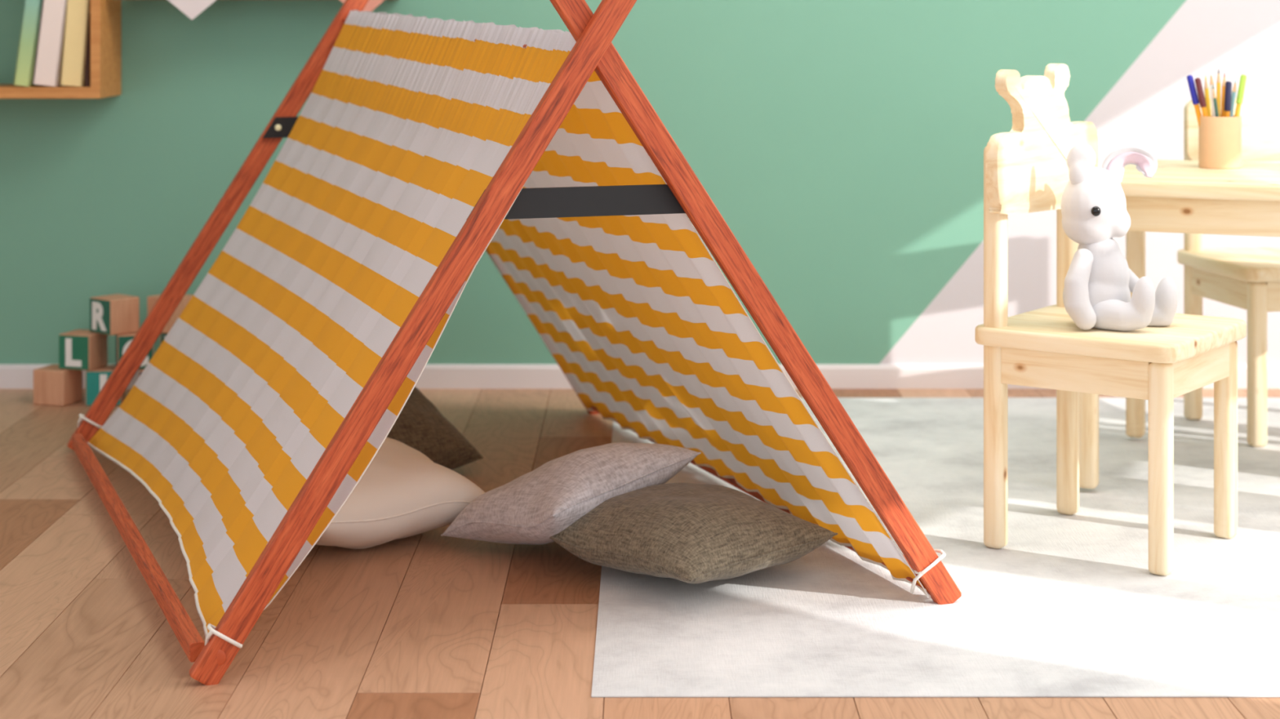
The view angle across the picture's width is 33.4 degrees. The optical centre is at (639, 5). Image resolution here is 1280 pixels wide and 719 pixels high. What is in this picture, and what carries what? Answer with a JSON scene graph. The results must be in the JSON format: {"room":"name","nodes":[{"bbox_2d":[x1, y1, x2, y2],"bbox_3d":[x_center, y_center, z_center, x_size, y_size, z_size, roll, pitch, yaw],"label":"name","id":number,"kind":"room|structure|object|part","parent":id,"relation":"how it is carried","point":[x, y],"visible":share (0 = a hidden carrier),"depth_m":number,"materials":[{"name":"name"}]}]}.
{"room":"children's room","nodes":[
{"label":"children's room","id":0,"kind":"room"},
{"bbox_2d":[0,0,1279,364],"bbox_3d":[0.050,-0.350,4.790,5.100,2.500,0.100,0,0,0],"label":"wall","id":1,"kind":"structure","parent":0,"point":[841,144],"depth_m":4.74,"materials":[{"name":"green paint"}]},
{"bbox_2d":[0,0,121,98],"bbox_3d":[-1.482,0.029,4.646,0.660,0.340,0.187,0,0,0],"label":"wall shelf","id":2,"kind":"object","parent":1,"relation":"attached to","point":[105,15],"visible":1,"depth_m":4.57,"materials":[{"name":"brown wood"}]},
{"bbox_2d":[13,0,43,86],"bbox_3d":[-1.308,0.053,4.635,0.065,0.242,0.140,0,0,0],"label":"book","id":3,"kind":"object","parent":2,"relation":"on","point":[32,12],"visible":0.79,"depth_m":4.57,"materials":[{"name":"green paper"}]},
{"bbox_2d":[32,0,66,86],"bbox_3d":[-1.259,0.047,4.635,0.080,0.254,0.140,0,0,0],"label":"book","id":4,"kind":"object","parent":2,"relation":"on","point":[47,71],"visible":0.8,"depth_m":4.57,"materials":[{"name":"beige paper"}]},
{"bbox_2d":[60,0,90,86],"bbox_3d":[-1.208,0.056,4.635,0.065,0.238,0.140,0,0,0],"label":"book","id":5,"kind":"object","parent":2,"relation":"on","point":[77,15],"visible":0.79,"depth_m":4.57,"materials":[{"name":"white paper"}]},
{"bbox_2d":[84,13,90,86],"bbox_3d":[-1.186,0.059,4.645,0.009,0.230,0.140,0,0,0],"label":"book","id":6,"kind":"object","parent":2,"relation":"on","point":[87,62],"visible":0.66,"depth_m":4.58,"materials":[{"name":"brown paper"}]},
{"bbox_2d":[0,364,1279,388],"bbox_3d":[-0.150,0.824,4.734,4.700,0.052,0.012,0,0,0],"label":"baseboard","id":7,"kind":"structure","parent":1,"relation":"attached to","point":[11,375],"depth_m":4.73,"materials":[{"name":"white"}]},
{"bbox_3d":[-0.835,-0.019,4.664,0.600,0.014,0.150,0,0,0],"label":"wall ledge","id":8,"kind":"object","parent":1,"relation":"attached to","visible":0},
{"bbox_2d":[168,0,383,19],"bbox_3d":[-0.831,0.002,4.585,0.588,0.059,0.004,0,0,0],"label":"bunting","id":9,"kind":"object","parent":8,"relation":"hanging from","point":[191,8],"visible":0.58,"depth_m":4.58,"materials":[{"name":"white fabric"}]},
{"bbox_2d":[0,388,1279,718],"bbox_3d":[0.050,0.880,2.830,5.100,0.060,3.860,0,0,0],"label":"floor","id":10,"kind":"structure","parent":0,"point":[429,624],"depth_m":2.96,"materials":[{"name":"brown wood"}]},
{"bbox_2d":[33,364,82,406],"bbox_3d":[-1.244,0.812,4.560,0.075,0.075,0.075,0,0,18],"label":"wooden block","id":11,"kind":"object","parent":10,"relation":"on","point":[53,385],"visible":0.89,"depth_m":4.53,"materials":[{"name":"brown wood"}]},
{"bbox_2d":[85,364,124,406],"bbox_3d":[-1.143,0.812,4.559,0.075,0.075,0.077,0,0,-8],"label":"block","id":12,"kind":"object","parent":10,"relation":"on","point":[95,379],"visible":0.55,"depth_m":4.52,"materials":[{"name":"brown wood"}]},
{"bbox_2d":[58,328,107,370],"bbox_3d":[-1.190,0.737,4.559,0.075,0.075,0.077,0,0,17],"label":"block","id":13,"kind":"object","parent":12,"relation":"on","point":[79,349],"visible":0.91,"depth_m":4.53,"materials":[{"name":"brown wood"}]},
{"bbox_2d":[89,293,139,335],"bbox_3d":[-1.123,0.661,4.559,0.075,0.075,0.077,0,0,40],"label":"block","id":14,"kind":"object","parent":13,"relation":"on","point":[117,313],"visible":1,"depth_m":4.53,"materials":[{"name":"brown wood"}]},
{"bbox_2d":[138,369,143,377],"bbox_3d":[-1.032,0.812,4.559,0.075,0.075,0.077,0,0,-12],"label":"block","id":15,"kind":"object","parent":10,"relation":"on","point":[140,371],"visible":0.02,"depth_m":4.52,"materials":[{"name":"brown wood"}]},
{"bbox_2d":[115,332,153,369],"bbox_3d":[-1.080,0.737,4.559,0.076,0.075,0.077,0,0,-16],"label":"block","id":16,"kind":"object","parent":15,"relation":"on","point":[122,341],"visible":0.25,"depth_m":4.52,"materials":[{"name":"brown wood"}]},
{"bbox_2d":[160,333,167,345],"bbox_3d":[-0.992,0.737,4.599,0.075,0.075,0.077,0,0,-6],"label":"block","id":17,"kind":"object","parent":15,"relation":"on","point":[162,335],"visible":0.07,"depth_m":4.56,"materials":[{"name":"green wood"}]},
{"bbox_2d":[146,293,193,333],"bbox_3d":[-1.005,0.661,4.580,0.075,0.075,0.075,0,0,35],"label":"wooden block","id":18,"kind":"object","parent":17,"relation":"on","point":[151,300],"visible":0.19,"depth_m":4.55,"materials":[{"name":"brown wood"}]},
{"bbox_2d":[315,437,484,549],"bbox_3d":[-0.462,0.767,3.400,0.349,0.166,0.347,0,0,-38],"label":"throw pillow","id":19,"kind":"object","parent":10,"relation":"on","point":[402,493],"visible":0.5,"depth_m":3.29,"materials":[{"name":"white fabric"}]},
{"bbox_2d":[386,386,483,470],"bbox_3d":[-0.460,0.771,3.860,0.235,0.158,0.265,0,0,41],"label":"throw pillow","id":20,"kind":"object","parent":10,"relation":"on","point":[420,425],"visible":0.25,"depth_m":3.83,"materials":[{"name":"brown fabric"}]},
{"bbox_2d":[66,0,961,685],"bbox_3d":[-0.323,0.353,3.560,1.090,1.008,1.556,0,0,-20],"label":"tent","id":21,"kind":"object","parent":10,"relation":"on","point":[418,148],"visible":1,"depth_m":3.25,"materials":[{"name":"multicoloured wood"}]},
{"bbox_3d":[-0.811,0.820,3.363,0.019,0.026,1.411,0,0,-21],"label":"floor rail","id":22,"kind":"part","parent":21,"relation":"part of","materials":[{"name":"red wood"}]},
{"bbox_3d":[-0.552,0.419,3.458,0.513,0.820,1.479,0,0,-21],"label":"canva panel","id":23,"kind":"part","parent":21,"relation":"part of","materials":[{"name":"yellow fabric"}]},
{"bbox_3d":[-0.089,0.423,3.656,0.503,0.828,1.540,0,0,-20],"label":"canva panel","id":24,"kind":"part","parent":21,"relation":"part of","materials":[{"name":"yellow fabric"}]},
{"bbox_3d":[0.155,0.820,3.733,0.019,0.026,1.471,0,0,-20],"label":"floor rail","id":25,"kind":"part","parent":21,"relation":"part of","materials":[{"name":"red wood"}]},
{"bbox_2d":[440,442,701,544],"bbox_3d":[-0.108,0.758,3.315,0.313,0.163,0.290,0,0,-42],"label":"throw pillow","id":26,"kind":"object","parent":10,"relation":"on","point":[537,505],"visible":0.91,"depth_m":3.22,"materials":[{"name":"grey fabric"}]},
{"bbox_2d":[591,397,1279,697],"bbox_3d":[1.020,0.848,3.614,2.160,0.002,1.992,0,0,0],"label":"area rug","id":27,"kind":"object","parent":10,"relation":"on","point":[1072,606],"visible":0.59,"depth_m":3.07,"materials":[{"name":"white carpet"}]},
{"bbox_2d":[549,482,837,583],"bbox_3d":[0.073,0.784,3.170,0.313,0.126,0.313,0,0,-44],"label":"throw pillow","id":28,"kind":"object","parent":27,"relation":"on","point":[690,533],"visible":0.98,"depth_m":3.08,"materials":[{"name":"brown fabric"}]},
{"bbox_2d":[974,63,1246,575],"bbox_3d":[0.735,0.471,3.352,0.332,0.753,0.378,0,0,36],"label":"wooden chair","id":29,"kind":"object","parent":27,"relation":"on","point":[1026,170],"visible":0.97,"depth_m":3.31,"materials":[{"name":"brown wood"}]},
{"bbox_3d":[0.556,0.532,3.333,0.033,0.629,0.033,0,0,36],"label":"leg","id":30,"kind":"part","parent":29,"relation":"part of","materials":[{"name":"brown wood"}]},
{"bbox_3d":[0.647,0.212,3.415,0.020,0.236,0.378,0,0,36],"label":"backrest","id":31,"kind":"part","parent":29,"relation":"part of","materials":[{"name":"brown wood"}]},
{"bbox_3d":[0.713,0.532,3.552,0.033,0.629,0.033,0,0,36],"label":"leg","id":32,"kind":"part","parent":29,"relation":"part of","materials":[{"name":"brown wood"}]},
{"bbox_3d":[0.744,0.515,3.364,0.332,0.028,0.332,0,0,36],"label":"seat","id":33,"kind":"part","parent":29,"relation":"part of","materials":[{"name":"brown wood"}]},
{"bbox_2d":[1060,143,1177,331],"bbox_3d":[0.746,0.360,3.316,0.180,0.290,0.126,0,0,8],"label":"rabbit","id":34,"kind":"object","parent":29,"relation":"on","point":[1099,280],"visible":1,"depth_m":3.29},
{"bbox_3d":[0.678,0.438,3.289,0.048,0.122,0.052,0,0,0],"label":"arm","id":35,"kind":"part","parent":34,"relation":"part of","materials":[{"name":"grey fabric"}]},
{"bbox_3d":[0.739,0.458,3.284,0.108,0.084,0.054,0,0,35],"label":"leg","id":36,"kind":"part","parent":34,"relation":"part of","materials":[{"name":"grey"}]},
{"bbox_3d":[0.759,0.420,3.355,0.060,0.063,0.034,0,0,0],"label":"arm","id":37,"kind":"part","parent":34,"relation":"part of","materials":[{"name":"grey fabric"}]},
{"bbox_3d":[0.772,0.462,3.340,0.135,0.076,0.053,0,0,14],"label":"leg","id":38,"kind":"part","parent":34,"relation":"part of","materials":[{"name":"grey fabric"}]},
{"bbox_3d":[0.775,0.689,3.176,0.033,0.317,0.033,0,0,36],"label":"leg","id":39,"kind":"part","parent":29,"relation":"part of","materials":[{"name":"brown wood"}]},
{"bbox_3d":[0.932,0.689,3.396,0.033,0.317,0.033,0,0,36],"label":"leg","id":40,"kind":"part","parent":29,"relation":"part of","materials":[{"name":"brown wood"}]},
{"bbox_2d":[1079,159,1279,488],"bbox_3d":[1.230,0.571,3.777,0.830,0.539,0.550,0,0,23],"label":"table","id":41,"kind":"object","parent":27,"relation":"on","point":[1182,197],"visible":0.54,"depth_m":3.65,"materials":[{"name":"beige wood"}]},
{"bbox_3d":[0.780,0.584,3.715,0.035,0.513,0.035,0,0,23],"label":"leg","id":42,"kind":"part","parent":41,"relation":"part of","materials":[{"name":"brown wood"}]},
{"bbox_3d":[0.965,0.584,4.153,0.035,0.513,0.035,0,0,23],"label":"leg","id":43,"kind":"part","parent":41,"relation":"part of","materials":[{"name":"brown wood"}]},
{"bbox_2d":[1198,115,1241,168],"bbox_3d":[1.074,0.253,3.950,0.077,0.096,0.077,0,0,0],"label":"pencil cup","id":44,"kind":"object","parent":41,"relation":"on","point":[1220,138],"visible":0.95,"depth_m":3.92,"materials":[{"name":"brown wood"}]},
{"bbox_2d":[1186,75,1201,126],"bbox_3d":[1.036,0.211,3.950,0.048,0.164,0.012,0,0,0],"label":"pen","id":45,"kind":"object","parent":44,"relation":"in","point":[1190,80],"visible":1,"depth_m":3.94,"materials":[{"name":"orange paint"}]},
{"bbox_2d":[1195,77,1208,116],"bbox_3d":[1.046,0.213,3.941,0.044,0.160,0.011,0,0,-9],"label":"pen","id":46,"kind":"object","parent":44,"relation":"in","point":[1202,100],"visible":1,"depth_m":3.94,"materials":[{"name":"orange paint"}]},
{"bbox_2d":[1204,74,1211,116],"bbox_3d":[1.057,0.210,3.959,0.019,0.164,0.008,0,0,24],"label":"pencil","id":47,"kind":"object","parent":44,"relation":"in","point":[1206,85],"visible":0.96,"depth_m":3.96,"materials":[{"name":"orange paint"}]},
{"bbox_2d":[1209,71,1215,116],"bbox_3d":[1.068,0.207,3.961,0.021,0.171,0.008,0,0,27],"label":"pencil","id":48,"kind":"object","parent":44,"relation":"in","point":[1211,82],"visible":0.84,"depth_m":3.96,"materials":[{"name":"white paint"}]},
{"bbox_2d":[1212,84,1218,116],"bbox_3d":[1.068,0.219,3.935,0.028,0.148,0.006,0,0,-21],"label":"pencil","id":49,"kind":"object","parent":44,"relation":"in","point":[1216,113],"visible":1,"depth_m":3.93,"materials":[{"name":"teal paint"}]},
{"bbox_2d":[1216,69,1221,116],"bbox_3d":[1.073,0.205,3.955,0.008,0.175,0.009,0,-1,23],"label":"pencil","id":50,"kind":"object","parent":44,"relation":"in","point":[1218,81],"visible":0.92,"depth_m":3.95,"materials":[{"name":"orange paint"}]},
{"bbox_2d":[1220,72,1226,116],"bbox_3d":[1.081,0.208,3.957,0.016,0.168,0.008,0,0,-31],"label":"pencil","id":51,"kind":"object","parent":44,"relation":"in","point":[1224,78],"visible":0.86,"depth_m":3.96,"materials":[{"name":"orange paint"}]},
{"bbox_2d":[1223,80,1231,116],"bbox_3d":[1.085,0.216,3.942,0.018,0.152,0.012,0,0,40],"label":"pen","id":52,"kind":"object","parent":44,"relation":"in","point":[1228,91],"visible":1,"depth_m":3.94,"materials":[{"name":"orange paint"}]},
{"bbox_2d":[1230,79,1236,116],"bbox_3d":[1.093,0.214,3.956,0.027,0.158,0.008,0,0,-9],"label":"pencil","id":53,"kind":"object","parent":44,"relation":"in","point":[1234,88],"visible":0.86,"depth_m":3.95,"materials":[{"name":"teal wood"}]},
{"bbox_2d":[1234,74,1246,116],"bbox_3d":[1.104,0.210,3.950,0.038,0.165,0.012,0,0,0],"label":"pen","id":54,"kind":"object","parent":44,"relation":"in","point":[1240,95],"visible":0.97,"depth_m":3.94,"materials":[{"name":"green plastic"}]},
{"bbox_2d":[1177,97,1279,447],"bbox_3d":[1.290,0.518,4.255,0.332,0.657,0.332,0,0,-12],"label":"wooden chair","id":55,"kind":"object","parent":27,"relation":"on","point":[1247,278],"visible":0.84,"depth_m":4.25,"materials":[{"name":"brown wood"}]},
{"bbox_3d":[1.131,0.532,4.360,0.033,0.629,0.033,0,0,-12],"label":"leg","id":56,"kind":"part","parent":55,"relation":"part of","materials":[{"name":"brown wood"}]},
{"bbox_3d":[1.290,0.515,4.255,0.332,0.028,0.332,0,0,-12],"label":"seat","id":57,"kind":"part","parent":55,"relation":"part of","materials":[{"name":"brown wood"}]},
{"bbox_3d":[1.268,0.255,4.361,0.330,0.129,0.020,0,0,-12],"label":"backrest","id":58,"kind":"part","parent":55,"relation":"part of","materials":[{"name":"brown wood"}]},
{"bbox_3d":[1.185,0.689,4.096,0.033,0.317,0.033,0,0,-12],"label":"leg","id":59,"kind":"part","parent":55,"relation":"part of","materials":[{"name":"brown wood"}]}
]}

